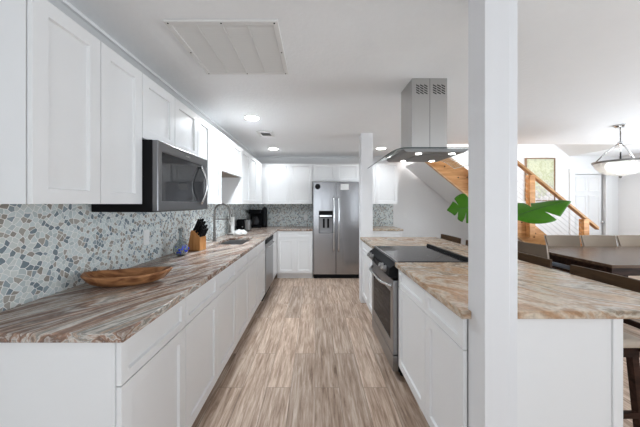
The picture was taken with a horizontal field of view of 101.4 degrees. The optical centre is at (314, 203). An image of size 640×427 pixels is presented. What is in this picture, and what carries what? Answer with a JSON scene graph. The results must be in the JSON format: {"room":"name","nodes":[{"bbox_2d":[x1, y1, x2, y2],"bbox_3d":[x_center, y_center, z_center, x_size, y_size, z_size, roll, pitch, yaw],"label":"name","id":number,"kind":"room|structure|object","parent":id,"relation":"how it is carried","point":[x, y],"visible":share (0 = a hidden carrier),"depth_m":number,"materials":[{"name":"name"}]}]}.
{"room":"kitchen","nodes":[
{"label":"kitchen","id":0,"kind":"room"},
{"bbox_2d":[0,204,249,311],"bbox_3d":[-1.386,0.195,1.800,0.108,2.350,7.400,0,0,0],"label":"backsplash","id":1,"kind":"structure","parent":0,"point":[45,249],"depth_m":1.45,"materials":[{"name":"tile"}]},
{"bbox_2d":[0,0,141,203],"bbox_3d":[-1.180,-0.390,1.246,0.318,0.780,0.604,0,0,0],"label":"upper cabinet","id":2,"kind":"object","parent":1,"relation":"attached to","point":[71,105],"visible":1,"depth_m":1.08,"materials":[{"name":"paint"}]},
{"bbox_2d":[143,230,149,245],"bbox_3d":[-1.328,0.264,2.065,0.007,0.116,0.072,0,0,0],"label":"power outlet","id":3,"kind":"object","parent":1,"relation":"attached to","point":[146,233],"visible":1,"depth_m":2.06,"materials":[{"name":"white plastic"}]},
{"bbox_2d":[47,0,256,157],"bbox_3d":[-1.268,-0.942,1.750,0.144,0.076,7.300,0,0,0],"label":"trim","id":4,"kind":"structure","parent":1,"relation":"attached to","point":[64,6],"depth_m":1.70,"materials":[{"name":"paint"}]},
{"bbox_2d":[142,73,197,155],"bbox_3d":[-1.180,-0.586,1.917,0.318,0.388,0.734,0,0,0],"label":"upper cabinet","id":5,"kind":"object","parent":1,"relation":"attached to","point":[165,119],"visible":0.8,"depth_m":1.82,"materials":[{"name":"paint"}]},
{"bbox_2d":[91,140,207,211],"bbox_3d":[-1.100,-0.167,1.917,0.460,0.435,0.722,0,0,0],"label":"microwave","id":6,"kind":"object","parent":5,"relation":"attached to","point":[173,178],"visible":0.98,"depth_m":1.67,"materials":[{"name":"silver metal"}]},
{"bbox_2d":[198,115,220,203],"bbox_3d":[-1.180,-0.390,2.571,0.318,0.780,0.573,0,0,0],"label":"upper cabinet","id":7,"kind":"object","parent":1,"relation":"attached to","point":[209,137],"visible":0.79,"depth_m":2.58,"materials":[{"name":"paint"}]},
{"bbox_2d":[221,133,241,177],"bbox_3d":[-1.180,-0.574,3.259,0.318,0.412,0.801,0,0,0],"label":"upper cabinet","id":8,"kind":"object","parent":1,"relation":"attached to","point":[231,153],"visible":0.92,"depth_m":3.20,"materials":[{"name":"paint"}]},
{"bbox_2d":[221,149,256,203],"bbox_3d":[-1.180,-0.390,4.120,0.318,0.780,0.919,0,0,0],"label":"upper cabinet","id":9,"kind":"object","parent":1,"relation":"attached to","point":[241,190],"visible":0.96,"depth_m":3.78,"materials":[{"name":"paint"}]},
{"bbox_2d":[257,160,261,203],"bbox_3d":[-1.180,-0.390,4.989,0.318,0.780,0.817,0,0,0],"label":"upper cabinet","id":10,"kind":"object","parent":1,"relation":"attached to","point":[259,165],"visible":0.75,"depth_m":4.87,"materials":[{"name":"paint"}]},
{"bbox_2d":[67,0,639,155],"bbox_3d":[2.455,-1.040,1.800,7.790,0.120,7.400,0,0,0],"label":"ceiling","id":11,"kind":"structure","parent":0,"point":[350,63],"depth_m":1.90,"materials":[{"name":"paint"}]},
{"bbox_2d":[163,19,287,73],"bbox_3d":[-0.503,-0.973,1.674,0.610,0.014,0.572,0,0,0],"label":"ceiling vent","id":12,"kind":"object","parent":11,"relation":"in","point":[219,46],"visible":1,"depth_m":1.59,"materials":[{"name":"white metal"}]},
{"bbox_2d":[244,115,259,120],"bbox_3d":[-0.714,-0.975,2.970,0.184,0.009,0.184,0,0,0],"label":"recessed light","id":13,"kind":"object","parent":11,"relation":"in","point":[247,117],"visible":1,"depth_m":2.94,"materials":[{"name":"white plastic"}]},
{"bbox_2d":[256,131,274,136],"bbox_3d":[-0.685,-0.974,3.650,0.210,0.012,0.240,0,0,0],"label":"ceiling vent","id":14,"kind":"object","parent":11,"relation":"in","point":[260,133],"visible":1,"depth_m":3.62,"materials":[{"name":"white metal"}]},
{"bbox_2d":[367,78,467,168],"bbox_3d":[0.892,-0.653,2.178,0.810,0.653,0.524,0,0,0],"label":"range hood","id":15,"kind":"object","parent":11,"relation":"hanging from","point":[423,100],"visible":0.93,"depth_m":2.04,"materials":[{"name":"metal"}]},
{"bbox_2d":[387,149,467,161],"bbox_3d":[0.892,-0.395,2.165,0.475,0.024,0.470,0,0,0],"label":"hood","id":16,"kind":"object","parent":15,"relation":"attached to","point":[403,155],"depth_m":2.04,"materials":[{"name":"white metal"}]},
{"bbox_2d":[591,123,639,177],"bbox_3d":[3.790,-0.650,3.250,0.504,0.660,0.504,0,0,0],"label":"pendant light","id":17,"kind":"object","parent":11,"relation":"hanging from","point":[620,167],"visible":1,"depth_m":3.18,"materials":[{"name":"white glass"}]},
{"bbox_2d":[191,274,639,426],"bbox_3d":[2.455,1.420,2.250,7.790,0.100,8.300,0,0,0],"label":"floor","id":18,"kind":"structure","parent":0,"point":[310,354],"depth_m":2.16,"materials":[{"name":"brown wood"}]},
{"bbox_2d":[0,274,217,426],"bbox_3d":[-1.020,0.931,1.415,0.639,0.878,0.948,0,0,0],"label":"base cabinet","id":19,"kind":"object","parent":18,"relation":"on","point":[163,375],"visible":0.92,"depth_m":0.96,"materials":[{"name":"paint"}]},
{"bbox_2d":[218,252,248,377],"bbox_3d":[-1.020,0.931,2.340,0.639,0.878,0.898,0,0,0],"label":"base cabinet","id":20,"kind":"object","parent":18,"relation":"on","point":[233,281],"visible":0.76,"depth_m":2.23,"materials":[{"name":"paint"}]},
{"bbox_2d":[249,240,264,321],"bbox_3d":[-1.020,0.931,3.235,0.639,0.878,0.888,0,0,0],"label":"base cabinet","id":21,"kind":"object","parent":18,"relation":"on","point":[257,254],"visible":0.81,"depth_m":3.17,"materials":[{"name":"paint"}]},
{"bbox_2d":[261,235,274,300],"bbox_3d":[-0.964,0.932,3.996,0.632,0.876,0.626,0,0,0],"label":"dishwasher","id":22,"kind":"object","parent":18,"relation":"on","point":[269,241],"visible":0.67,"depth_m":3.88,"materials":[{"name":"silver metal"}]},
{"bbox_2d":[273,232,276,278],"bbox_3d":[-1.017,0.931,4.851,0.644,0.878,1.079,0,0,0],"label":"base cabinet","id":23,"kind":"object","parent":18,"relation":"on","point":[274,234],"visible":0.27,"depth_m":4.50,"materials":[{"name":"paint"}]},
{"bbox_2d":[0,226,312,342],"bbox_3d":[-0.688,0.473,3.157,1.286,0.035,4.466,0,0,0],"label":"countertop","id":24,"kind":"structure","parent":23,"relation":"on","point":[83,313],"depth_m":1.21,"materials":[{"name":"brown stone"}]},
{"bbox_2d":[80,266,172,286],"bbox_3d":[-1.068,0.417,1.503,0.448,0.078,0.211,0,0,-17],"label":"dough bowl","id":25,"kind":"object","parent":24,"relation":"on","point":[143,275],"visible":1,"depth_m":1.47,"materials":[{"name":"brown wood"}]},
{"bbox_2d":[172,228,188,255],"bbox_3d":[-1.188,0.336,2.318,0.132,0.239,0.132,0,0,0],"label":"glass bottle","id":26,"kind":"object","parent":24,"relation":"on","point":[180,248],"visible":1,"depth_m":2.29,"materials":[{"name":"clear glass"}]},
{"bbox_2d":[188,218,208,250],"bbox_3d":[-1.157,0.299,2.598,0.174,0.311,0.110,0,0,9],"label":"knife block","id":27,"kind":"object","parent":24,"relation":"on","point":[197,240],"visible":0.98,"depth_m":2.55,"materials":[{"name":"brown wood"}]},
{"bbox_2d":[212,203,231,240],"bbox_3d":[-1.144,0.222,3.194,0.236,0.468,0.107,0,0,0],"label":"kitchen faucet","id":28,"kind":"object","parent":24,"relation":"on","point":[226,205],"visible":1,"depth_m":3.21,"materials":[{"name":"silver metal"}]},
{"bbox_2d":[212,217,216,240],"bbox_3d":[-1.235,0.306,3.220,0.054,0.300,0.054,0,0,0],"label":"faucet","id":29,"kind":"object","parent":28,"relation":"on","point":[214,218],"depth_m":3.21,"materials":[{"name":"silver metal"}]},
{"bbox_2d":[227,214,234,234],"bbox_3d":[-1.250,0.303,3.930,0.130,0.304,0.130,0,0,0],"label":"paper towel roll","id":30,"kind":"object","parent":24,"relation":"on","point":[232,218],"visible":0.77,"depth_m":3.89,"materials":[{"name":"white paper"}]},
{"bbox_2d":[219,240,248,244],"bbox_3d":[-0.993,0.574,3.265,0.381,0.162,0.676,0,0,0],"label":"sink","id":31,"kind":"object","parent":24,"relation":"in","point":[229,242],"visible":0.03,"depth_m":3.58,"materials":[{"name":"metal"}]},
{"bbox_2d":[233,229,246,235],"bbox_3d":[-1.089,0.410,3.801,0.206,0.091,0.156,0,0,0],"label":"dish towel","id":32,"kind":"object","parent":24,"relation":"on","point":[238,232],"visible":1,"depth_m":3.75,"materials":[{"name":"white fabric"}]},
{"bbox_2d":[237,219,250,230],"bbox_3d":[-1.195,0.356,4.412,0.210,0.200,0.176,0,0,0],"label":"toaster","id":33,"kind":"object","parent":24,"relation":"on","point":[242,224],"visible":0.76,"depth_m":4.34,"materials":[{"name":"black plastic"}]},
{"bbox_2d":[249,207,266,227],"bbox_3d":[-1.101,0.258,5.106,0.337,0.394,0.307,0,0,0],"label":"coffee maker","id":34,"kind":"object","parent":24,"relation":"on","point":[258,218],"visible":0.94,"depth_m":5.07,"materials":[{"name":"black plastic"}]},
{"bbox_2d":[277,231,312,277],"bbox_3d":[-0.372,0.931,5.080,0.655,0.878,0.621,0,0,0],"label":"base cabinet","id":35,"kind":"object","parent":18,"relation":"on","point":[294,248],"visible":0.98,"depth_m":4.78,"materials":[{"name":"paint"}]},
{"bbox_2d":[313,182,358,277],"bbox_3d":[0.421,0.482,5.061,0.907,1.775,0.637,0,0,0],"label":"refrigerator","id":36,"kind":"object","parent":18,"relation":"on","point":[335,204],"visible":0.98,"depth_m":4.81,"materials":[{"name":"silver metal"}]},
{"bbox_2d":[359,133,372,302],"bbox_3d":[0.719,0.195,3.705,0.163,2.350,0.160,0,0,0],"label":"support pillar","id":37,"kind":"structure","parent":18,"relation":"on","point":[365,139],"depth_m":3.62,"materials":[{"name":"paint"}]},
{"bbox_2d":[362,241,372,315],"bbox_3d":[0.958,0.931,3.217,0.615,0.878,0.785,0,0,0],"label":"base cabinet","id":38,"kind":"object","parent":18,"relation":"on","point":[366,261],"visible":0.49,"depth_m":3.31,"materials":[{"name":"paint"}]},
{"bbox_2d":[373,231,401,236],"bbox_3d":[1.245,0.931,5.080,0.690,0.878,0.621,0,0,0],"label":"base cabinet","id":39,"kind":"object","parent":18,"relation":"on","point":[375,233],"visible":0.13,"depth_m":4.77,"materials":[{"name":"paint"}]},
{"bbox_2d":[373,226,402,230],"bbox_3d":[1.250,0.473,5.071,0.710,0.035,0.638,0,0,0],"label":"countertop","id":40,"kind":"structure","parent":39,"relation":"on","point":[375,228],"depth_m":4.88,"materials":[{"name":"beige stone"}]},
{"bbox_2d":[367,244,467,375],"bbox_3d":[0.896,0.899,2.433,0.713,0.942,0.761,0,0,0],"label":"range","id":41,"kind":"object","parent":18,"relation":"on","point":[384,272],"visible":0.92,"depth_m":2.27,"materials":[{"name":"silver metal"}]},
{"bbox_2d":[375,246,466,261],"bbox_3d":[0.917,0.460,2.433,0.555,0.021,0.761,0,0,0],"label":"cooktop","id":42,"kind":"object","parent":41,"relation":"in","point":[390,253],"depth_m":2.33,"materials":[{"name":"glass"}]},
{"bbox_2d":[398,269,467,426],"bbox_3d":[0.958,0.931,1.595,0.615,0.878,0.900,0,0,0],"label":"base cabinet","id":43,"kind":"object","parent":18,"relation":"on","point":[432,339],"visible":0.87,"depth_m":1.48,"materials":[{"name":"paint"}]},
{"bbox_2d":[360,237,639,318],"bbox_3d":[1.147,0.473,2.369,1.045,0.035,2.507,0,0,0],"label":"countertop","id":44,"kind":"structure","parent":43,"relation":"on","point":[542,292],"depth_m":1.40,"materials":[{"name":"beige stone"}]},
{"bbox_2d":[447,193,570,223],"bbox_3d":[1.127,0.196,1.538,0.662,0.519,0.191,0,0,19],"label":"monstera plant","id":45,"kind":"object","parent":44,"relation":"on","point":[536,213],"visible":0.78,"depth_m":1.49,"materials":[{"name":"green plant"}]},
{"bbox_2d":[441,234,460,243],"bbox_3d":[1.551,0.892,3.400,0.458,0.955,0.470,0,0,0],"label":"bar stool","id":46,"kind":"object","parent":18,"relation":"on","point":[443,236],"visible":0.17,"depth_m":3.37,"materials":[{"name":"brown wood"}]},
{"bbox_2d":[468,0,516,426],"bbox_3d":[0.765,0.195,1.145,0.194,2.350,0.230,0,0,0],"label":"support pillar","id":47,"kind":"structure","parent":18,"relation":"on","point":[492,24],"depth_m":1.04,"materials":[{"name":"paint"}]},
{"bbox_2d":[406,160,598,271],"bbox_3d":[3.415,0.104,4.859,3.110,2.567,1.003,0,0,0],"label":"staircase","id":48,"kind":"structure","parent":18,"relation":"on","point":[448,182],"depth_m":4.45,"materials":[{"name":"orange wood"}]},
{"bbox_2d":[517,251,551,268],"bbox_3d":[1.551,0.892,2.185,0.458,0.955,0.470,0,0,0],"label":"bar stool","id":49,"kind":"object","parent":18,"relation":"on","point":[533,259],"visible":0.1,"depth_m":2.09,"materials":[{"name":"brown wood"}]},
{"bbox_2d":[517,241,568,272],"bbox_3d":[2.910,0.919,3.300,0.589,0.901,0.530,0,0,0],"label":"dining chair","id":50,"kind":"object","parent":18,"relation":"on","point":[539,250],"visible":0.23,"depth_m":3.17,"materials":[{"name":"brown wood"}]},
{"bbox_2d":[544,235,580,272],"bbox_3d":[3.750,0.919,3.764,0.530,0.901,0.589,0,0,0],"label":"dining chair","id":51,"kind":"object","parent":18,"relation":"on","point":[551,240],"visible":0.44,"depth_m":3.98,"materials":[{"name":"beige fabric"}]},
{"bbox_2d":[517,319,622,426],"bbox_3d":[1.096,0.931,2.369,0.464,0.878,2.482,0,0,0],"label":"peninsula panel","id":52,"kind":"object","parent":18,"relation":"on","point":[570,371],"visible":0.48,"depth_m":1.14,"materials":[{"name":"paint"}]},
{"bbox_2d":[548,246,639,275],"bbox_3d":[4.285,0.990,3.200,2.630,0.760,1.160,0,0,0],"label":"dining table","id":53,"kind":"object","parent":18,"relation":"on","point":[619,260],"visible":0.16,"depth_m":3.10,"materials":[{"name":"brown wood"}]},
{"bbox_2d":[580,235,616,245],"bbox_3d":[4.295,0.919,3.764,0.530,0.901,0.589,0,0,0],"label":"dining chair","id":54,"kind":"object","parent":18,"relation":"on","point":[586,240],"visible":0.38,"depth_m":3.99,"materials":[{"name":"beige fabric"}]},
{"bbox_2d":[569,265,639,426],"bbox_3d":[1.551,0.892,1.560,0.458,0.955,0.470,0,0,0],"label":"bar stool","id":55,"kind":"object","parent":18,"relation":"on","point":[631,344],"visible":0.27,"depth_m":1.39,"materials":[{"name":"brown wood"}]},
{"bbox_2d":[616,235,639,276],"bbox_3d":[4.840,0.919,3.764,0.530,0.901,0.589,0,0,0],"label":"dining chair","id":56,"kind":"object","parent":18,"relation":"on","point":[622,240],"visible":0.38,"depth_m":4.00,"materials":[{"name":"beige fabric"}]},
{"bbox_2d":[250,144,617,245],"bbox_3d":[2.505,-1.230,5.446,7.690,5.200,0.108,0,0,0],"label":"wall","id":57,"kind":"structure","parent":0,"point":[428,215],"depth_m":5.40,"materials":[{"name":"paint"}]},
{"bbox_2d":[250,202,312,225],"bbox_3d":[-0.681,0.210,5.396,1.302,0.520,0.008,0,0,0],"label":"backsplash","id":58,"kind":"structure","parent":57,"relation":"attached to","point":[277,214],"depth_m":5.39,"materials":[{"name":"grey tile"}]},
{"bbox_2d":[262,164,311,203],"bbox_3d":[-0.545,-0.390,5.216,0.986,0.780,0.349,0,0,0],"label":"upper cabinet","id":59,"kind":"object","parent":57,"relation":"attached to","point":[281,183],"visible":0.99,"depth_m":5.05,"materials":[{"name":"paint"}]},
{"bbox_2d":[257,156,383,157],"bbox_3d":[0.292,-0.963,5.377,2.975,0.034,0.046,0,0,0],"label":"trim","id":60,"kind":"structure","parent":57,"relation":"attached to","point":[257,156],"depth_m":5.36,"materials":[{"name":"paint"}]},
{"bbox_2d":[312,164,358,182],"bbox_3d":[0.417,-0.605,5.216,0.935,0.350,0.349,0,0,0],"label":"upper cabinet","id":61,"kind":"object","parent":57,"relation":"attached to","point":[320,172],"visible":0.9,"depth_m":5.05,"materials":[{"name":"paint"}]},
{"bbox_2d":[373,204,392,225],"bbox_3d":[1.255,0.210,5.396,0.710,0.520,0.008,0,0,0],"label":"backsplash","id":62,"kind":"structure","parent":57,"relation":"attached to","point":[382,213],"depth_m":5.39,"materials":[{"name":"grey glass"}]},
{"bbox_2d":[373,164,396,203],"bbox_3d":[1.245,-0.390,5.216,0.690,0.780,0.349,0,0,0],"label":"upper cabinet","id":63,"kind":"object","parent":57,"relation":"attached to","point":[384,175],"visible":0.65,"depth_m":5.05,"materials":[{"name":"paint"}]},
{"bbox_2d":[525,158,554,200],"bbox_3d":[4.620,-0.501,5.380,0.600,0.883,0.039,0,0,0],"label":"framed picture","id":64,"kind":"object","parent":57,"relation":"attached to","point":[544,168],"visible":0.67,"depth_m":5.37,"materials":[{"name":"brown wood"}]},
{"bbox_2d":[569,169,611,234],"bbox_3d":[5.662,0.328,5.410,0.875,2.085,0.090,0,0,0],"label":"door","id":65,"kind":"structure","parent":57,"relation":"in","point":[584,190],"depth_m":5.41,"materials":[{"name":"paint"}]},
{"bbox_2d":[555,144,633,155],"bbox_3d":[3.575,-2.405,4.850,3.550,2.849,1.100,0,0,0],"label":"ceiling","id":66,"kind":"structure","parent":0,"point":[569,149],"depth_m":5.03,"materials":[{"name":"paint"}]},
{"bbox_2d":[618,153,639,234],"bbox_3d":[6.300,0.195,1.750,0.100,2.350,7.300,0,0,0],"label":"wall","id":67,"kind":"structure","parent":0,"point":[628,185],"depth_m":5.21,"materials":[{"name":"paint"}]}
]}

